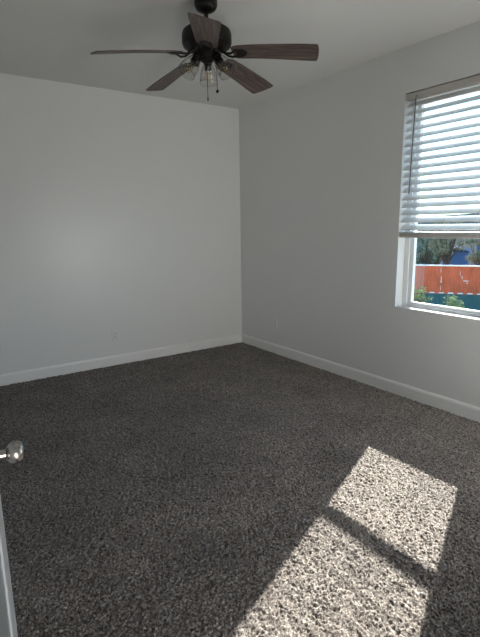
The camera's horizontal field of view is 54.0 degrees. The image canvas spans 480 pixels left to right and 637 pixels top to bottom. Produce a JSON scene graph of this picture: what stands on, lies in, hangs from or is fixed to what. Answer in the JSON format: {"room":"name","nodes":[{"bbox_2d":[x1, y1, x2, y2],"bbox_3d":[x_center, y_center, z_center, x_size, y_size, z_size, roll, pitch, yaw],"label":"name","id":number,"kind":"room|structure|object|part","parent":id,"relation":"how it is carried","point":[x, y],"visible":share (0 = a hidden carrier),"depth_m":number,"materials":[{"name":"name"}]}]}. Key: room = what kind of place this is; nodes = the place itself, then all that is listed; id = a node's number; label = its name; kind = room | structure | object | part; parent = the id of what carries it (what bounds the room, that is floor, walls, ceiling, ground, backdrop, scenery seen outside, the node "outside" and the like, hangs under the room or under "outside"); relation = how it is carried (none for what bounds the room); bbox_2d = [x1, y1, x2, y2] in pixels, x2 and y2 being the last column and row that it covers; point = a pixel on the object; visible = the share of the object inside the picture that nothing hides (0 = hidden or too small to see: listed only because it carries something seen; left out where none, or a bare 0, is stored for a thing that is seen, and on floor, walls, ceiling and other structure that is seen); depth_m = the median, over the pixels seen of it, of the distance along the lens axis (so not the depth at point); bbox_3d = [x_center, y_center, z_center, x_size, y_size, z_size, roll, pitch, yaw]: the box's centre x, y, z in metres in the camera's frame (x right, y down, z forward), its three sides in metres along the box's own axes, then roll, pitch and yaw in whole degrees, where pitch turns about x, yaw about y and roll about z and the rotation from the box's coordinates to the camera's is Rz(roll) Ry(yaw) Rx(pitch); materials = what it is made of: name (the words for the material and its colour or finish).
{"room":"empty bedroom","nodes":[
{"label":"empty bedroom","id":0,"kind":"room"},
{"bbox_2d":[0,73,241,374],"bbox_3d":[-1.457,-0.845,4.757,3.750,2.752,0.150,-8,13,-34],"label":"wall","id":1,"kind":"structure","parent":0,"point":[120,210],"depth_m":4.75,"materials":[{"name":"paint"}]},
{"bbox_2d":[111,329,118,340],"bbox_3d":[-1.312,0.174,4.951,0.070,0.115,0.009,-8,13,-34],"label":"wall outlet","id":2,"kind":"object","parent":1,"relation":"attached to","point":[114,332],"visible":1,"depth_m":4.95,"materials":[{"name":"plastic"}]},
{"bbox_2d":[0,334,241,385],"bbox_3d":[-1.391,0.457,4.946,3.422,0.116,0.014,-8,13,-34],"label":"baseboard","id":3,"kind":"structure","parent":1,"relation":"attached to","point":[62,369],"depth_m":4.96,"materials":[{"name":"white paint"}]},
{"bbox_2d":[0,0,479,108],"bbox_3d":[0.619,-1.692,1.482,3.750,0.120,7.550,-8,13,-34],"label":"ceiling","id":4,"kind":"structure","parent":0,"point":[52,40],"depth_m":3.30,"materials":[{"name":"paint"}]},
{"bbox_2d":[90,0,318,100],"bbox_3d":[-0.223,-1.606,2.869,1.299,0.562,1.263,-8,13,-34],"label":"ceiling fan","id":5,"kind":"object","parent":4,"relation":"hanging from","point":[206,38],"visible":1,"depth_m":2.76,"materials":[{"name":"brown metal"}]},
{"bbox_3d":[-0.587,-1.522,2.700,0.513,0.087,0.154,-5,12,-20],"label":"blade","id":6,"kind":"part","parent":5,"relation":"part of","materials":[{"name":"brown wood"}]},
{"bbox_3d":[-0.457,-1.615,3.163,0.154,0.087,0.513,-10,14,-38],"label":"blade","id":7,"kind":"part","parent":5,"relation":"part of","materials":[{"name":"brown wood"}]},
{"bbox_3d":[-0.299,-1.494,2.794,0.143,0.150,0.115,-8,13,-34],"label":"lamp shade","id":8,"kind":"part","parent":5,"relation":"part of","materials":[{"name":"clear glass"}]},
{"bbox_2d":[190,52,200,64],"bbox_3d":[-0.262,-1.545,2.804,0.068,0.070,0.052,-8,13,-34],"label":"socket","id":9,"kind":"object","parent":5,"relation":"attached to","point":[196,57],"depth_m":2.79,"materials":[{"name":"brown metal"}]},
{"bbox_3d":[-0.178,-1.475,2.434,0.154,0.087,0.513,-1,11,-2],"label":"blade","id":10,"kind":"part","parent":5,"relation":"part of","materials":[{"name":"brown wood"}]},
{"bbox_2d":[204,63,211,70],"bbox_3d":[-0.199,-1.569,2.918,0.052,0.070,0.068,-1,11,-1],"label":"socket","id":11,"kind":"object","parent":5,"relation":"attached to","point":[207,66],"depth_m":2.91,"materials":[{"name":"brown metal"}]},
{"bbox_2d":[213,52,223,64],"bbox_3d":[-0.130,-1.548,2.807,0.068,0.070,0.052,5,13,28],"label":"socket","id":12,"kind":"object","parent":5,"relation":"attached to","point":[217,57],"depth_m":2.79,"materials":[{"name":"brown metal"}]},
{"bbox_3d":[-0.086,-1.498,2.798,0.120,0.150,0.139,-8,13,-34],"label":"lamp shade","id":13,"kind":"part","parent":5,"relation":"part of","materials":[{"name":"clear glass"}]},
{"bbox_3d":[0.032,-1.626,3.183,0.154,0.087,0.513,6,13,33],"label":"blade","id":14,"kind":"part","parent":5,"relation":"part of","materials":[{"name":"brown wood"}]},
{"bbox_3d":[0.204,-1.540,2.733,0.513,0.087,0.154,2,12,15],"label":"blade","id":15,"kind":"part","parent":5,"relation":"part of","materials":[{"name":"brown wood"}]},
{"bbox_2d":[239,20,479,407],"bbox_3d":[1.315,-0.719,3.911,0.150,2.752,4.400,-8,13,-34],"label":"wall","id":16,"kind":"structure","parent":0,"point":[322,165],"depth_m":4.24,"materials":[{"name":"paint"}]},
{"bbox_2d":[274,319,277,329],"bbox_3d":[0.401,0.068,5.301,0.009,0.115,0.070,-8,13,-34],"label":"wall outlet","id":17,"kind":"object","parent":16,"relation":"attached to","point":[275,320],"visible":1,"depth_m":5.29,"materials":[{"name":"plastic"}]},
{"bbox_2d":[242,334,479,421],"bbox_3d":[1.267,0.580,4.120,0.014,0.116,4.400,-8,13,-34],"label":"baseboard","id":18,"kind":"structure","parent":16,"relation":"attached to","point":[458,408],"depth_m":4.18,"materials":[{"name":"white paint"}]},
{"bbox_2d":[402,84,479,316],"bbox_3d":[1.602,-0.869,3.530,0.061,1.656,0.780,-8,13,-34],"label":"window","id":19,"kind":"structure","parent":16,"relation":"in","point":[410,243],"depth_m":3.81,"materials":[{"name":"plastic"}]},
{"bbox_2d":[399,75,479,238],"bbox_3d":[1.518,-1.131,3.422,0.077,1.082,0.770,-8,13,-34],"label":"window blind","id":20,"kind":"object","parent":19,"relation":"attached to","point":[475,80],"visible":1,"depth_m":3.46,"materials":[{"name":"plastic"}]},
{"bbox_3d":[1.396,-1.153,3.612,0.051,1.017,0.006,-8,13,-34],"label":"ladder cord","id":21,"kind":"part","parent":20,"relation":"part of","materials":[{"name":"white fabric"}]},
{"bbox_3d":[1.532,-0.615,3.527,0.052,0.027,0.770,-8,13,-34],"label":"rail","id":22,"kind":"part","parent":20,"relation":"part of","materials":[{"name":"white plastic"}]},
{"bbox_3d":[1.527,-1.117,3.425,0.051,1.017,0.006,-8,13,-34],"label":"ladder cord","id":23,"kind":"part","parent":20,"relation":"part of","materials":[{"name":"white fabric"}]},
{"bbox_3d":[0.661,1.134,2.041,3.750,0.138,7.550,-8,13,-34],"label":"floor","id":24,"kind":"structure","parent":0,"visible":0},
{"bbox_2d":[0,342,479,636],"bbox_3d":[-0.148,0.839,3.179,3.448,0.022,4.398,-8,13,-34],"label":"carpet","id":25,"kind":"object","parent":24,"relation":"on","point":[241,489],"visible":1,"depth_m":2.46,"materials":[{"name":"grey carpet"}]},
{"bbox_3d":[1.175,-0.166,1.126,3.600,2.752,0.120,-8,13,-34],"label":"wall","id":26,"kind":"structure","parent":0,"visible":0},
{"bbox_2d":[0,441,24,636],"bbox_3d":[-0.438,0.279,0.732,0.171,2.030,0.916,-6,12,-24],"label":"door","id":27,"kind":"structure","parent":26,"relation":"in","point":[14,452],"depth_m":1.12,"materials":[{"name":"paint"}]},
{"bbox_3d":[-0.433,0.724,0.824,0.033,0.720,0.675,-6,12,-24],"label":"panel","id":28,"kind":"part","parent":27,"relation":"part of","materials":[{"name":"paint"}]},
{"bbox_3d":[-0.440,0.278,0.736,0.035,2.030,0.905,-6,12,-24],"label":"frame","id":29,"kind":"part","parent":27,"relation":"part of","materials":[{"name":"paint"}]},
{"bbox_3d":[-0.539,0.321,1.131,0.040,0.054,0.054,-6,12,-24],"label":"knob","id":30,"kind":"part","parent":27,"relation":"part of","materials":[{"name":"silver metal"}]},
{"label":"outside","id":31,"kind":"structure","parent":0,"visible":0},
{"bbox_2d":[416,238,476,264],"bbox_3d":[248.948,-29.044,174.550,600.000,0.001,600.000,-8,13,-34],"label":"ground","id":32,"kind":"structure","parent":31,"point":[468,246],"depth_m":175.44,"materials":[{"name":"grey"}]},
{"bbox_2d":[416,230,442,289],"bbox_3d":[23.359,-7.164,59.456,3.664,8.220,4.239,-4,11,-13],"label":"leafy tree","id":33,"kind":"object","parent":32,"relation":"on","point":[425,259],"visible":0.44,"depth_m":58.82,"materials":[{"name":"green plant"}]},
{"bbox_2d":[423,230,453,264],"bbox_3d":[27.119,-8.353,65.161,4.647,8.268,5.581,5,12,25],"label":"leafy tree","id":34,"kind":"object","parent":32,"relation":"on","point":[438,257],"visible":0.12,"depth_m":64.09,"materials":[{"name":"green plant"}]},
{"bbox_2d":[427,215,465,264],"bbox_3d":[24.028,-7.121,55.262,4.387,9.751,4.358,3,12,18],"label":"leafy tree","id":35,"kind":"object","parent":32,"relation":"on","point":[446,249],"visible":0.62,"depth_m":54.58,"materials":[{"name":"green plant"}]},
{"bbox_2d":[423,293,479,310],"bbox_3d":[22.934,-0.934,42.400,12.150,2.590,2.450,3,12,21],"label":"shipping container","id":36,"kind":"object","parent":32,"relation":"on","point":[472,302],"visible":0.34,"depth_m":42.26,"materials":[{"name":"teal metal"}]},
{"bbox_2d":[424,265,479,294],"bbox_3d":[22.896,-3.484,41.895,12.150,2.590,2.452,3,12,21],"label":"shipping container","id":37,"kind":"object","parent":36,"relation":"on","point":[439,279],"visible":0.98,"depth_m":42.18,"materials":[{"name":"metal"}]},
{"bbox_3d":[22.456,-4.483,40.587,12.150,0.110,0.110,3,12,21],"label":"roof rail","id":38,"kind":"part","parent":37,"relation":"part of","materials":[{"name":"white metal"}]},
{"bbox_3d":[22.493,-1.933,41.091,12.150,0.110,0.110,3,12,21],"label":"roof rail","id":39,"kind":"part","parent":36,"relation":"part of","materials":[{"name":"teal metal"}]},
{"bbox_2d":[442,245,471,264],"bbox_3d":[32.670,-8.246,71.444,4.000,5.400,5.600,5,13,27],"label":"house","id":40,"kind":"structure","parent":32,"relation":"on","point":[459,257],"depth_m":68.80,"materials":[{"name":"blue"}]},
{"bbox_2d":[464,239,479,264],"bbox_3d":[25.858,-5.406,50.671,3.934,8.081,3.406,-1,11,-1],"label":"leafy tree","id":41,"kind":"object","parent":32,"relation":"on","point":[475,257],"visible":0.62,"depth_m":50.28,"materials":[{"name":"green plant"}]},
{"bbox_3d":[11.592,-1.625,46.745,12.150,2.590,2.450,3,12,21],"label":"shipping container","id":42,"kind":"object","parent":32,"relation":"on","visible":0},
{"bbox_2d":[414,264,424,292],"bbox_3d":[11.555,-4.175,46.241,12.150,2.590,2.450,3,12,21],"label":"shipping container","id":43,"kind":"object","parent":42,"relation":"on","point":[419,269],"visible":0.08,"depth_m":43.13,"materials":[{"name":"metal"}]},
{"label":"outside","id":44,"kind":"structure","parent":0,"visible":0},
{"bbox_3d":[11.176,5.220,19.576,31.700,0.301,40.000,-8,13,-34],"label":"gravel yard","id":45,"kind":"structure","parent":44,"visible":0},
{"bbox_2d":[413,286,433,303],"bbox_3d":[10.107,0.775,27.222,1.847,5.520,1.933,-8,13,-34],"label":"leafy shrub","id":46,"kind":"object","parent":45,"relation":"on","point":[421,296],"visible":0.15,"depth_m":26.71,"materials":[{"name":"green plant"}]},
{"bbox_2d":[443,294,464,308],"bbox_3d":[11.380,1.266,25.453,1.545,5.208,1.650,-8,13,-34],"label":"leafy shrub","id":47,"kind":"object","parent":45,"relation":"on","point":[453,296],"visible":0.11,"depth_m":24.92,"materials":[{"name":"green plant"}]},
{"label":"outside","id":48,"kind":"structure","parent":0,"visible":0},
{"bbox_2d":[417,213,479,231],"bbox_3d":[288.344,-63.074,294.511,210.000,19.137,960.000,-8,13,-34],"label":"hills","id":49,"kind":"structure","parent":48,"point":[469,214],"depth_m":371.64,"materials":[{"name":"white"}]}
]}

